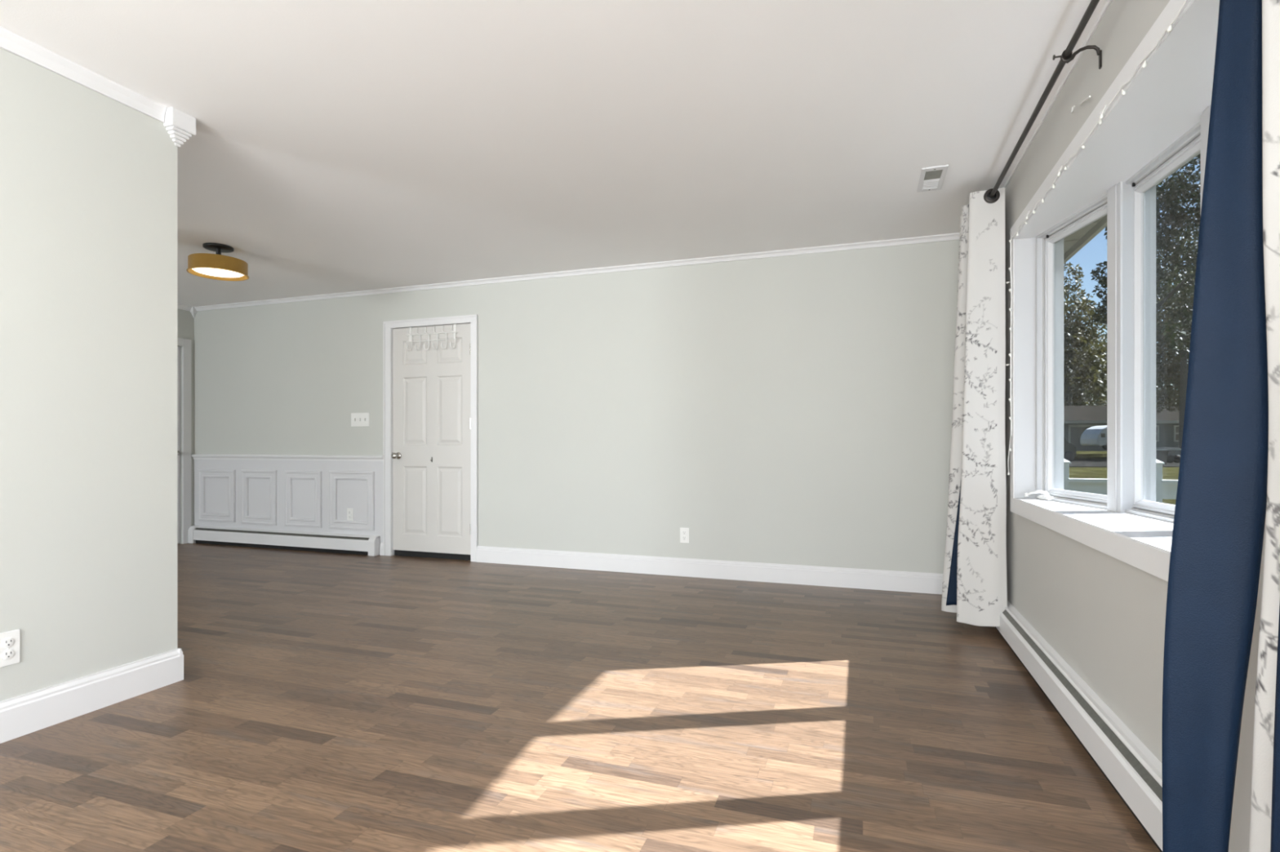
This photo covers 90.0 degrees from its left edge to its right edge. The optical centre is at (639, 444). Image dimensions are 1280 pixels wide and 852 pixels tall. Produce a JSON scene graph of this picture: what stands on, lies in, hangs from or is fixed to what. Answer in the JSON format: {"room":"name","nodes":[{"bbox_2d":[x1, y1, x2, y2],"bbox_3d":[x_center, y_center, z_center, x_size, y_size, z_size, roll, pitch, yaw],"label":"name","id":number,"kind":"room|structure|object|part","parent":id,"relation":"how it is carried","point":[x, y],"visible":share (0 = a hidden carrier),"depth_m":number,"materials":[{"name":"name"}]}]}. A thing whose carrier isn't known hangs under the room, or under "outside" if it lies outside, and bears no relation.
{"room":"living room","nodes":[
{"label":"living room","id":0,"kind":"room"},
{"bbox_2d":[0,48,177,702],"bbox_3d":[-2.827,-0.200,0.529,0.120,2.440,4.762,0,0,19],"label":"wall","id":1,"kind":"structure","parent":0,"point":[88,179],"depth_m":2.42,"materials":[{"name":"paint"}]},
{"bbox_2d":[0,629,20,667],"bbox_3d":[-2.180,0.706,2.207,0.010,0.117,0.070,0,0,19],"label":"wall outlet","id":2,"kind":"object","parent":1,"relation":"attached to","point":[10,642],"visible":1,"depth_m":2.21,"materials":[{"name":"white plastic"}]},
{"bbox_2d":[1,638,14,648],"bbox_3d":[-2.178,0.685,2.207,0.004,0.033,0.033,0,0,19],"label":"receptacle","id":3,"kind":"object","parent":2,"relation":"attached to","point":[6,642],"depth_m":2.20,"materials":[{"name":"white plastic"}]},
{"bbox_2d":[1,649,14,659],"bbox_3d":[-2.178,0.726,2.207,0.004,0.033,0.033,0,0,19],"label":"receptacle","id":4,"kind":"object","parent":2,"relation":"attached to","point":[6,654],"depth_m":2.21,"materials":[{"name":"white plastic"}]},
{"bbox_2d":[0,26,166,122],"bbox_3d":[-2.769,-1.389,0.477,0.022,0.062,4.700,0,0,19],"label":"trim","id":5,"kind":"structure","parent":1,"relation":"attached to","point":[17,45],"depth_m":2.40,"materials":[{"name":"white paint"}]},
{"bbox_2d":[0,648,180,743],"bbox_3d":[-2.762,0.951,0.507,0.016,0.138,4.762,0,0,19],"label":"baseboard","id":6,"kind":"structure","parent":1,"relation":"attached to","point":[29,713],"depth_m":2.42,"materials":[{"name":"white paint"}]},
{"bbox_2d":[163,106,195,147],"bbox_3d":[-1.999,-1.353,2.756,0.105,0.135,0.105,0,0,19],"label":"trim","id":7,"kind":"structure","parent":1,"relation":"attached to","point":[180,125],"depth_m":2.73,"materials":[{"name":"white paint"}]},
{"bbox_2d":[177,648,183,680],"bbox_3d":[-2.049,0.951,2.788,0.151,0.138,0.016,0,0,19],"label":"baseboard","id":8,"kind":"structure","parent":1,"relation":"attached to","point":[180,651],"depth_m":2.76,"materials":[{"name":"white paint"}]},
{"bbox_2d":[177,308,194,543],"bbox_3d":[-5.947,-0.200,3.098,0.150,2.440,7.590,0,0,19],"label":"wall","id":9,"kind":"structure","parent":0,"point":[185,320],"depth_m":6.59,"materials":[{"name":"paint"}]},
{"bbox_2d":[177,337,191,543],"bbox_3d":[-4.825,-0.030,6.150,0.106,2.100,1.012,0,0,19],"label":"door frame","id":10,"kind":"structure","parent":9,"relation":"in","point":[186,344],"depth_m":6.56,"materials":[{"name":"white paint"}]},
{"bbox_2d":[177,303,191,311],"bbox_3d":[-5.862,-1.397,3.069,0.030,0.045,7.590,0,0,19],"label":"trim","id":11,"kind":"structure","parent":9,"relation":"attached to","point":[182,307],"depth_m":6.54,"materials":[{"name":"white paint"}]},
{"bbox_2d":[0,0,1107,306],"bbox_3d":[-2.443,-1.470,1.893,7.661,0.100,7.890,0,0,19],"label":"ceiling","id":12,"kind":"structure","parent":0,"point":[337,146],"depth_m":2.76,"materials":[{"name":"paint"}]},
{"bbox_2d":[186,242,248,281],"bbox_3d":[-3.030,-1.320,4.601,0.376,0.200,0.376,0,0,19],"label":"ceiling lamp","id":13,"kind":"object","parent":12,"relation":"attached to","point":[216,266],"visible":1,"depth_m":4.53,"materials":[{"name":"gold metal"}]},
{"bbox_2d":[191,267,244,277],"bbox_3d":[-3.030,-1.244,4.601,0.328,0.032,0.328,0,0,19],"label":"diffuser","id":14,"kind":"object","parent":13,"relation":"attached to","point":[199,272],"depth_m":4.59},
{"bbox_3d":[-3.030,-1.352,4.601,0.032,0.104,0.032,0,0,19],"label":"stem","id":15,"kind":"part","parent":13,"relation":"part of","materials":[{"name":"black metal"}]},
{"bbox_2d":[916,164,948,192],"bbox_3d":[1.559,-1.415,3.419,0.125,0.010,0.320,0,0,19],"label":"ceiling vent","id":16,"kind":"object","parent":12,"relation":"in","point":[932,178],"visible":1,"depth_m":3.41,"materials":[{"name":"white metal"}]},
{"bbox_2d":[193,240,959,573],"bbox_3d":[-1.235,-0.200,5.557,7.461,2.440,0.174,0,0,19],"label":"wall","id":17,"kind":"structure","parent":0,"point":[797,409],"depth_m":5.03,"materials":[{"name":"paint"}]},
{"bbox_2d":[190,306,196,318],"bbox_3d":[-4.627,-1.365,6.634,0.045,0.111,0.045,0,0,19],"label":"trim","id":18,"kind":"structure","parent":17,"relation":"attached to","point":[193,311],"depth_m":6.62,"materials":[{"name":"white paint"}]},
{"bbox_3d":[-4.327,0.527,6.541,0.504,0.530,0.023,0,0,19],"label":"panel frame","id":19,"kind":"part","parent":17,"relation":"part of","materials":[{"name":"paint"}]},
{"bbox_3d":[-3.785,0.528,6.354,0.457,0.540,0.023,0,0,19],"label":"panel frame","id":20,"kind":"part","parent":17,"relation":"part of","materials":[{"name":"paint"}]},
{"bbox_2d":[187,525,379,555],"bbox_3d":[-3.523,0.931,6.235,2.369,0.177,0.070,0,0,19],"label":"baseboard heater","id":21,"kind":"object","parent":17,"relation":"attached to","point":[361,544],"visible":1,"depth_m":6.17,"materials":[{"name":"white paint"}]},
{"bbox_3d":[-3.518,0.926,6.249,2.369,0.164,0.040,0,0,19],"label":"plate","id":22,"kind":"part","parent":21,"relation":"part of","materials":[{"name":"white paint"}]},
{"bbox_2d":[191,454,382,461],"bbox_3d":[-3.496,0.132,6.252,2.432,0.053,0.030,0,0,19],"label":"trim","id":23,"kind":"structure","parent":17,"relation":"attached to","point":[242,457],"depth_m":6.21,"materials":[{"name":"white paint"}]},
{"bbox_3d":[-3.249,0.528,6.170,0.450,0.540,0.023,0,0,19],"label":"panel frame","id":24,"kind":"part","parent":17,"relation":"part of","materials":[{"name":"paint"}]},
{"bbox_2d":[346,508,353,520],"bbox_3d":[-2.714,0.660,5.990,0.070,0.117,0.010,0,0,19],"label":"wall outlet","id":25,"kind":"object","parent":17,"relation":"attached to","point":[349,511],"visible":1,"depth_m":5.99,"materials":[{"name":"white plastic"}]},
{"bbox_3d":[-2.697,0.525,5.980,0.519,0.546,0.023,0,0,19],"label":"panel frame","id":26,"kind":"part","parent":17,"relation":"part of","materials":[{"name":"paint"}]},
{"bbox_2d":[351,413,369,426],"bbox_3d":[-2.593,-0.226,5.949,0.207,0.123,0.017,0,0,19],"label":"light switch","id":27,"kind":"object","parent":17,"relation":"attached to","point":[357,420],"visible":1,"depth_m":5.94,"materials":[{"name":"white plastic"}]},
{"bbox_2d":[379,542,383,555],"bbox_3d":[-2.362,0.963,5.870,0.044,0.115,0.016,0,0,19],"label":"baseboard","id":28,"kind":"structure","parent":17,"relation":"attached to","point":[381,544],"depth_m":5.87,"materials":[{"name":"white paint"}]},
{"bbox_2d":[382,314,477,562],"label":"door","id":29,"kind":"structure","parent":17,"relation":"in","point":[430,396],"depth_m":5.72,"materials":[{"name":"white paint"}]},
{"bbox_3d":[-2.210,0.105,5.794,0.063,0.063,0.072,0,0,19],"label":"knob","id":30,"kind":"part","parent":29,"relation":"part of","materials":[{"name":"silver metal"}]},
{"bbox_2d":[406,324,457,351],"bbox_3d":[-1.855,-0.947,5.705,0.540,0.222,0.070,0,0,19],"label":"hook rack","id":31,"kind":"object","parent":29,"relation":"hanging from","point":[455,331],"visible":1,"depth_m":5.69,"materials":[{"name":"white plastic"}]},
{"bbox_2d":[194,232,959,311],"bbox_3d":[-1.189,-1.401,5.459,7.311,0.038,0.030,0,0,19],"label":"trim","id":32,"kind":"structure","parent":17,"relation":"attached to","point":[949,237],"depth_m":5.11,"materials":[{"name":"white paint"}]},
{"bbox_2d":[680,527,688,542],"bbox_3d":[0.343,0.704,4.942,0.070,0.117,0.010,0,0,19],"label":"wall outlet","id":33,"kind":"object","parent":17,"relation":"attached to","point":[684,532],"visible":1,"depth_m":4.94,"materials":[{"name":"white plastic"}]},
{"bbox_2d":[476,546,942,594],"bbox_3d":[0.428,0.951,4.910,3.893,0.138,0.016,0,0,19],"label":"baseboard","id":34,"kind":"structure","parent":17,"relation":"attached to","point":[851,578],"depth_m":4.83,"materials":[{"name":"white paint"}]},
{"bbox_2d":[0,542,1159,851],"bbox_3d":[-2.443,1.080,1.893,7.661,0.120,7.890,0,0,19],"label":"floor","id":35,"kind":"structure","parent":0,"point":[323,702],"depth_m":2.27,"materials":[{"name":"laminate"}]},
{"bbox_2d":[1063,214,1106,263],"bbox_3d":[-1.528,-1.515,3.592,8.286,0.170,12.200,0,0,19],"label":"roof eave","id":36,"kind":"object","parent":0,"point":[1074,242],"depth_m":4.54,"materials":[{"name":"paint"}]},
{"bbox_2d":[1004,0,1169,762],"bbox_3d":[1.133,-0.200,0.742,0.150,2.440,7.740,0,0,19],"label":"wall","id":37,"kind":"structure","parent":0,"point":[1104,615],"depth_m":2.22,"materials":[{"name":"grey paint"}]},
{"bbox_2d":[1013,237,1035,497],"bbox_3d":[1.583,-0.385,2.041,0.183,1.314,2.546,0,0,19],"label":"trim","id":38,"kind":"structure","parent":37,"relation":"attached to","point":[1024,249],"depth_m":3.24,"materials":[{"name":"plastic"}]},
{"bbox_2d":[989,0,1102,198],"bbox_3d":[1.478,-1.289,2.187,0.138,0.088,3.598,0,0,19],"label":"curtain rod","id":39,"kind":"object","parent":37,"relation":"attached to","point":[1067,56],"visible":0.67,"depth_m":2.21,"materials":[{"name":"brown metal"}]},
{"bbox_2d":[941,187,1007,626],"bbox_3d":[1.855,-0.191,3.596,0.293,2.305,0.476,0,0,19],"label":"curtain","id":40,"kind":"object","parent":39,"relation":"hanging from","point":[975,585],"visible":1,"depth_m":3.39,"materials":[{"name":"fabric"}]},
{"bbox_3d":[1.881,-0.195,3.672,0.294,2.281,0.316,0,0,19],"label":"floral panel","id":41,"kind":"part","parent":40,"relation":"part of","materials":[{"name":"fabric"}]},
{"bbox_3d":[1.472,-1.304,2.138,0.116,0.047,0.024,0,0,19],"label":"arm","id":42,"kind":"part","parent":39,"relation":"part of","materials":[{"name":"brown metal"}]},
{"bbox_3d":[1.524,-1.274,2.119,0.005,0.058,0.016,0,0,19],"label":"wall plate","id":43,"kind":"part","parent":39,"relation":"part of","materials":[{"name":"brown metal"}]},
{"bbox_2d":[1161,0,1279,851],"bbox_3d":[1.078,-0.194,1.163,0.181,2.296,0.504,0,0,19],"label":"curtain","id":44,"kind":"object","parent":39,"relation":"hanging from","point":[1220,724],"visible":1,"depth_m":1.18,"materials":[{"name":"blue fabric"}]},
{"bbox_3d":[1.166,-0.193,1.186,0.026,2.274,0.403,0,0,19],"label":"floral panel","id":45,"kind":"part","parent":44,"relation":"part of","materials":[{"name":"fabric"}]},
{"bbox_3d":[1.063,-0.196,1.057,0.067,2.289,0.155,0,0,19],"label":"floral panel","id":46,"kind":"part","parent":44,"relation":"part of","materials":[{"name":"fabric"}]},
{"bbox_3d":[1.009,-0.193,0.959,0.074,2.274,0.072,0,0,19],"label":"navy panel","id":47,"kind":"part","parent":44,"relation":"part of","materials":[{"name":"fabric"}]},
{"bbox_2d":[1003,0,1111,188],"bbox_3d":[1.030,-1.413,0.682,0.006,0.014,7.560,0,0,19],"label":"trim","id":48,"kind":"structure","parent":37,"relation":"attached to","point":[1108,2],"depth_m":2.51,"materials":[{"name":"white paint"}]},
{"bbox_2d":[1054,239,1063,489],"bbox_3d":[1.653,-0.385,2.022,0.100,1.314,2.550,0,0,19],"label":"trim","id":49,"kind":"structure","parent":37,"relation":"attached to","point":[1059,246],"depth_m":3.18,"materials":[{"name":"plastic"}]},
{"bbox_2d":[1024,194,1106,509],"bbox_3d":[1.991,-0.385,2.893,0.181,1.314,0.632,0,0,5],"label":"window","id":50,"kind":"structure","parent":37,"relation":"in","point":[1046,241],"depth_m":3.16,"materials":[{"name":"plastic"}]},
{"bbox_3d":[1.951,0.244,3.147,0.021,0.040,0.134,0,0,-18],"label":"crank handle","id":51,"kind":"part","parent":50,"relation":"part of","materials":[{"name":"white plastic"}]},
{"bbox_2d":[995,600,1162,851],"bbox_3d":[1.447,0.931,1.993,0.070,0.177,4.210,0,0,19],"label":"baseboard heater","id":52,"kind":"object","parent":37,"relation":"attached to","point":[1134,772],"visible":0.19,"depth_m":2.02,"materials":[{"name":"white paint"}]},
{"bbox_2d":[1071,95,1090,112],"bbox_3d":[1.575,-1.222,2.287,0.014,0.089,0.253,0,0,21],"label":"wall hook","id":53,"kind":"object","parent":37,"relation":"attached to","point":[1089,96],"visible":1,"depth_m":2.29,"materials":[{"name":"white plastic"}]},
{"bbox_2d":[1014,497,1173,552],"bbox_3d":[1.698,0.284,2.001,0.426,0.024,2.510,0,0,19],"label":"windowsill","id":54,"kind":"structure","parent":37,"relation":"attached to","point":[1155,533],"depth_m":2.21,"materials":[{"name":"white paint"}]},
{"bbox_2d":[1005,0,1186,475],"bbox_3d":[1.507,-0.455,2.128,0.028,1.232,2.506,0,0,19],"label":"string lights","id":55,"kind":"object","parent":37,"relation":"attached to","point":[1169,28],"visible":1,"depth_m":2.47,"materials":[{"name":"white plastic"}]},
{"bbox_3d":[1.425,-1.038,1.885,0.011,0.019,0.011,0,0,19],"label":"bulb","id":56,"kind":"part","parent":55,"relation":"part of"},
{"bbox_3d":[1.371,-1.033,1.741,0.011,0.020,0.011,0,0,19],"label":"bulb","id":57,"kind":"part","parent":55,"relation":"part of","materials":[{"name":"white glass"}]},
{"bbox_3d":[1.322,-1.040,1.598,0.010,0.018,0.012,0,0,30],"label":"bulb","id":58,"kind":"part","parent":55,"relation":"part of","materials":[{"name":"white glass"}]},
{"bbox_2d":[1009,0,1193,582],"bbox_3d":[1.502,-0.385,2.069,0.018,1.470,2.666,0,0,19],"label":"trim","id":59,"kind":"structure","parent":37,"relation":"attached to","point":[1155,562],"depth_m":2.13,"materials":[{"name":"white paint"}]},
{"bbox_3d":[1.923,-0.385,3.294,0.018,1.467,0.076,0,0,19],"label":"casing","id":60,"kind":"part","parent":59,"relation":"part of","materials":[{"name":"white paint"}]},
{"bbox_3d":[1.502,0.312,2.069,0.018,0.075,2.663,0,0,19],"label":"apron casing","id":61,"kind":"part","parent":59,"relation":"part of","materials":[{"name":"white paint"}]},
{"bbox_3d":[1.502,-1.082,2.069,0.018,0.076,2.663,0,0,19],"label":"head casing","id":62,"kind":"part","parent":59,"relation":"part of","materials":[{"name":"white paint"}]},
{"bbox_2d":[1014,0,1219,239],"bbox_3d":[1.698,-1.057,2.001,0.426,0.030,2.510,0,0,19],"label":"soffit","id":63,"kind":"structure","parent":37,"relation":"attached to","point":[1170,95],"depth_m":2.04,"materials":[{"name":"white paint"}]},
{"bbox_2d":[1106,181,1150,512],"bbox_3d":[1.982,-0.385,2.575,0.149,1.314,0.094,0,0,9],"label":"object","id":64,"kind":"structure","parent":37,"relation":"attached to","point":[1120,197],"depth_m":2.54,"materials":[{"name":"plastic"}]},
{"bbox_2d":[1124,120,1200,523],"bbox_3d":[1.918,-0.385,2.266,0.120,1.314,0.629,0,0,14],"label":"window","id":65,"kind":"structure","parent":37,"relation":"in","point":[1187,147],"depth_m":2.52,"materials":[{"name":"plastic"}]},
{"bbox_2d":[1200,105,1210,209],"bbox_3d":[1.827,-0.385,1.962,0.149,1.314,0.094,0,0,19],"label":"trim","id":66,"kind":"structure","parent":37,"relation":"attached to","point":[1205,117],"depth_m":2.00,"materials":[{"name":"plastic"}]},
{"bbox_2d":[1069,458,1179,466],"bbox_3d":[81.000,1.170,40.500,132.771,0.300,51.512,0,0,19],"label":"road","id":67,"kind":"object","parent":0,"point":[1076,462],"depth_m":39.90,"materials":[{"name":"grey asphalt"}]},
{"bbox_2d":[1063,437,1075,462],"bbox_3d":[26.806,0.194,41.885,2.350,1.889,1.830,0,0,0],"label":"parked car","id":68,"kind":"object","parent":67,"relation":"on","point":[1069,450],"visible":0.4,"depth_m":41.00,"materials":[{"name":"paint"}]},
{"bbox_2d":[1155,450,1168,464],"bbox_3d":[30.714,0.821,37.998,0.763,0.892,0.797,0,0,0],"label":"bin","id":69,"kind":"object","parent":67,"relation":"on","point":[1162,455],"visible":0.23,"depth_m":37.66,"materials":[{"name":"plastic"}]},
{"bbox_3d":[30.714,0.415,37.990,0.763,0.080,0.780,0,0,0],"label":"lid","id":70,"kind":"part","parent":69,"relation":"part of","materials":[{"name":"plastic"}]},
{"bbox_2d":[1155,447,1181,462],"bbox_3d":[33.299,0.689,40.675,1.100,0.958,1.550,0,0,0],"label":"trailer","id":71,"kind":"object","parent":67,"relation":"on","point":[1174,454],"visible":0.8,"depth_m":39.95,"materials":[{"name":"metal"}]},
{"bbox_3d":[33.299,0.340,40.700,1.100,0.100,1.500,0,0,0],"label":"rail","id":72,"kind":"part","parent":71,"relation":"part of","materials":[{"name":"grey metal"}]},
{"label":"outside","id":73,"kind":"structure","parent":0,"visible":0},
{"bbox_2d":[1069,451,1179,505],"bbox_3d":[101.647,1.120,51.534,156.898,1.000,205.274,0,0,19],"label":"lawn","id":74,"kind":"structure","parent":73,"point":[1096,473],"depth_m":34.21,"materials":[{"name":"green plant"}]},
{"bbox_2d":[1063,262,1106,405],"bbox_3d":[46.837,-9.881,72.328,14.515,21.202,10.680,0,0,19],"label":"tree","id":75,"kind":"object","parent":74,"relation":"on","point":[1088,360],"visible":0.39,"depth_m":69.59,"materials":[{"name":"green plant"}]},
{"bbox_2d":[1080,425,1106,449],"bbox_3d":[36.463,-0.504,49.980,2.840,1.892,2.040,0,0,0],"label":"trailer","id":76,"kind":"object","parent":74,"relation":"on","point":[1095,435],"visible":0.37,"depth_m":49.55,"materials":[{"name":"white metal"}]},
{"bbox_2d":[1063,348,1171,405],"bbox_3d":[57.994,-6.392,82.244,18.089,14.224,15.448,0,0,19],"label":"tree","id":77,"kind":"object","parent":74,"relation":"on","point":[1157,385],"visible":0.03,"depth_m":79.19,"materials":[{"name":"green plant"}]},
{"bbox_2d":[1063,458,1177,502],"bbox_3d":[7.169,0.920,9.799,3.752,1.400,0.170,0,0,19],"label":"railing","id":78,"kind":"object","parent":74,"relation":"on","point":[1165,489],"visible":0.16,"depth_m":9.80,"materials":[{"name":"white plastic"}]},
{"bbox_3d":[6.605,0.960,9.993,0.130,1.320,0.130,0,0,19],"label":"post","id":79,"kind":"part","parent":78,"relation":"part of","materials":[{"name":"white plastic"}]},
{"bbox_3d":[7.169,0.562,9.799,1.074,0.055,0.160,0,0,19],"label":"rail","id":80,"kind":"part","parent":78,"relation":"part of","materials":[{"name":"white plastic"}]},
{"bbox_3d":[7.169,1.093,9.799,1.074,1.015,0.024,0,0,19],"label":"panel","id":81,"kind":"part","parent":78,"relation":"part of","materials":[{"name":"white plastic"}]},
{"bbox_3d":[7.734,0.960,9.605,0.130,1.320,0.130,0,0,19],"label":"post","id":82,"kind":"part","parent":78,"relation":"part of","materials":[{"name":"white plastic"}]},
{"bbox_3d":[8.298,0.562,9.411,1.074,0.055,0.160,0,0,19],"label":"rail","id":83,"kind":"part","parent":78,"relation":"part of","materials":[{"name":"white plastic"}]},
{"bbox_3d":[8.298,0.703,9.411,1.074,0.235,0.024,0,0,19],"label":"panel","id":84,"kind":"part","parent":78,"relation":"part of","materials":[{"name":"white plastic"}]},
{"bbox_2d":[1063,405,1179,451],"bbox_3d":[47.666,-1.514,60.740,24.443,4.267,6.720,0,0,0],"label":"house","id":85,"kind":"structure","parent":74,"relation":"on","point":[1077,419],"depth_m":58.00,"materials":[{"name":"grey"}]},
{"bbox_3d":[40.979,-0.573,57.970,4.405,2.386,0.060,0,0,0],"label":"garage frame","id":86,"kind":"part","parent":85,"relation":"part of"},
{"bbox_3d":[40.979,-0.463,57.985,4.005,2.166,0.030,0,0,0],"label":"garage door","id":87,"kind":"part","parent":85,"relation":"part of","materials":[{"name":"paint"}]},
{"bbox_3d":[48.882,-0.966,57.985,0.787,1.216,0.030,0,0,0],"label":"pane","id":88,"kind":"part","parent":85,"relation":"part of","materials":[{"name":"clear glass"}]},
{"bbox_2d":[1097,284,1191,404],"bbox_3d":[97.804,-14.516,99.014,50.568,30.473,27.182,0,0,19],"label":"tree","id":89,"kind":"object","parent":74,"relation":"on","point":[1102,332],"visible":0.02,"depth_m":98.63,"materials":[{"name":"green plant"}]},
{"bbox_2d":[1089,153,1200,358],"bbox_3d":[18.761,-4.464,22.441,5.839,12.371,4.156,0,0,19],"label":"tree","id":90,"kind":"object","parent":74,"relation":"on","point":[1169,202],"visible":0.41,"depth_m":22.12,"materials":[{"name":"green plant"}]},
{"bbox_2d":[1102,234,1198,453],"bbox_3d":[41.074,-7.162,45.588,14.377,16.644,7.966,0,0,-8],"label":"tree","id":91,"kind":"object","parent":74,"relation":"on","point":[1177,372],"visible":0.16,"depth_m":44.85,"materials":[{"name":"green plant"}]}
]}

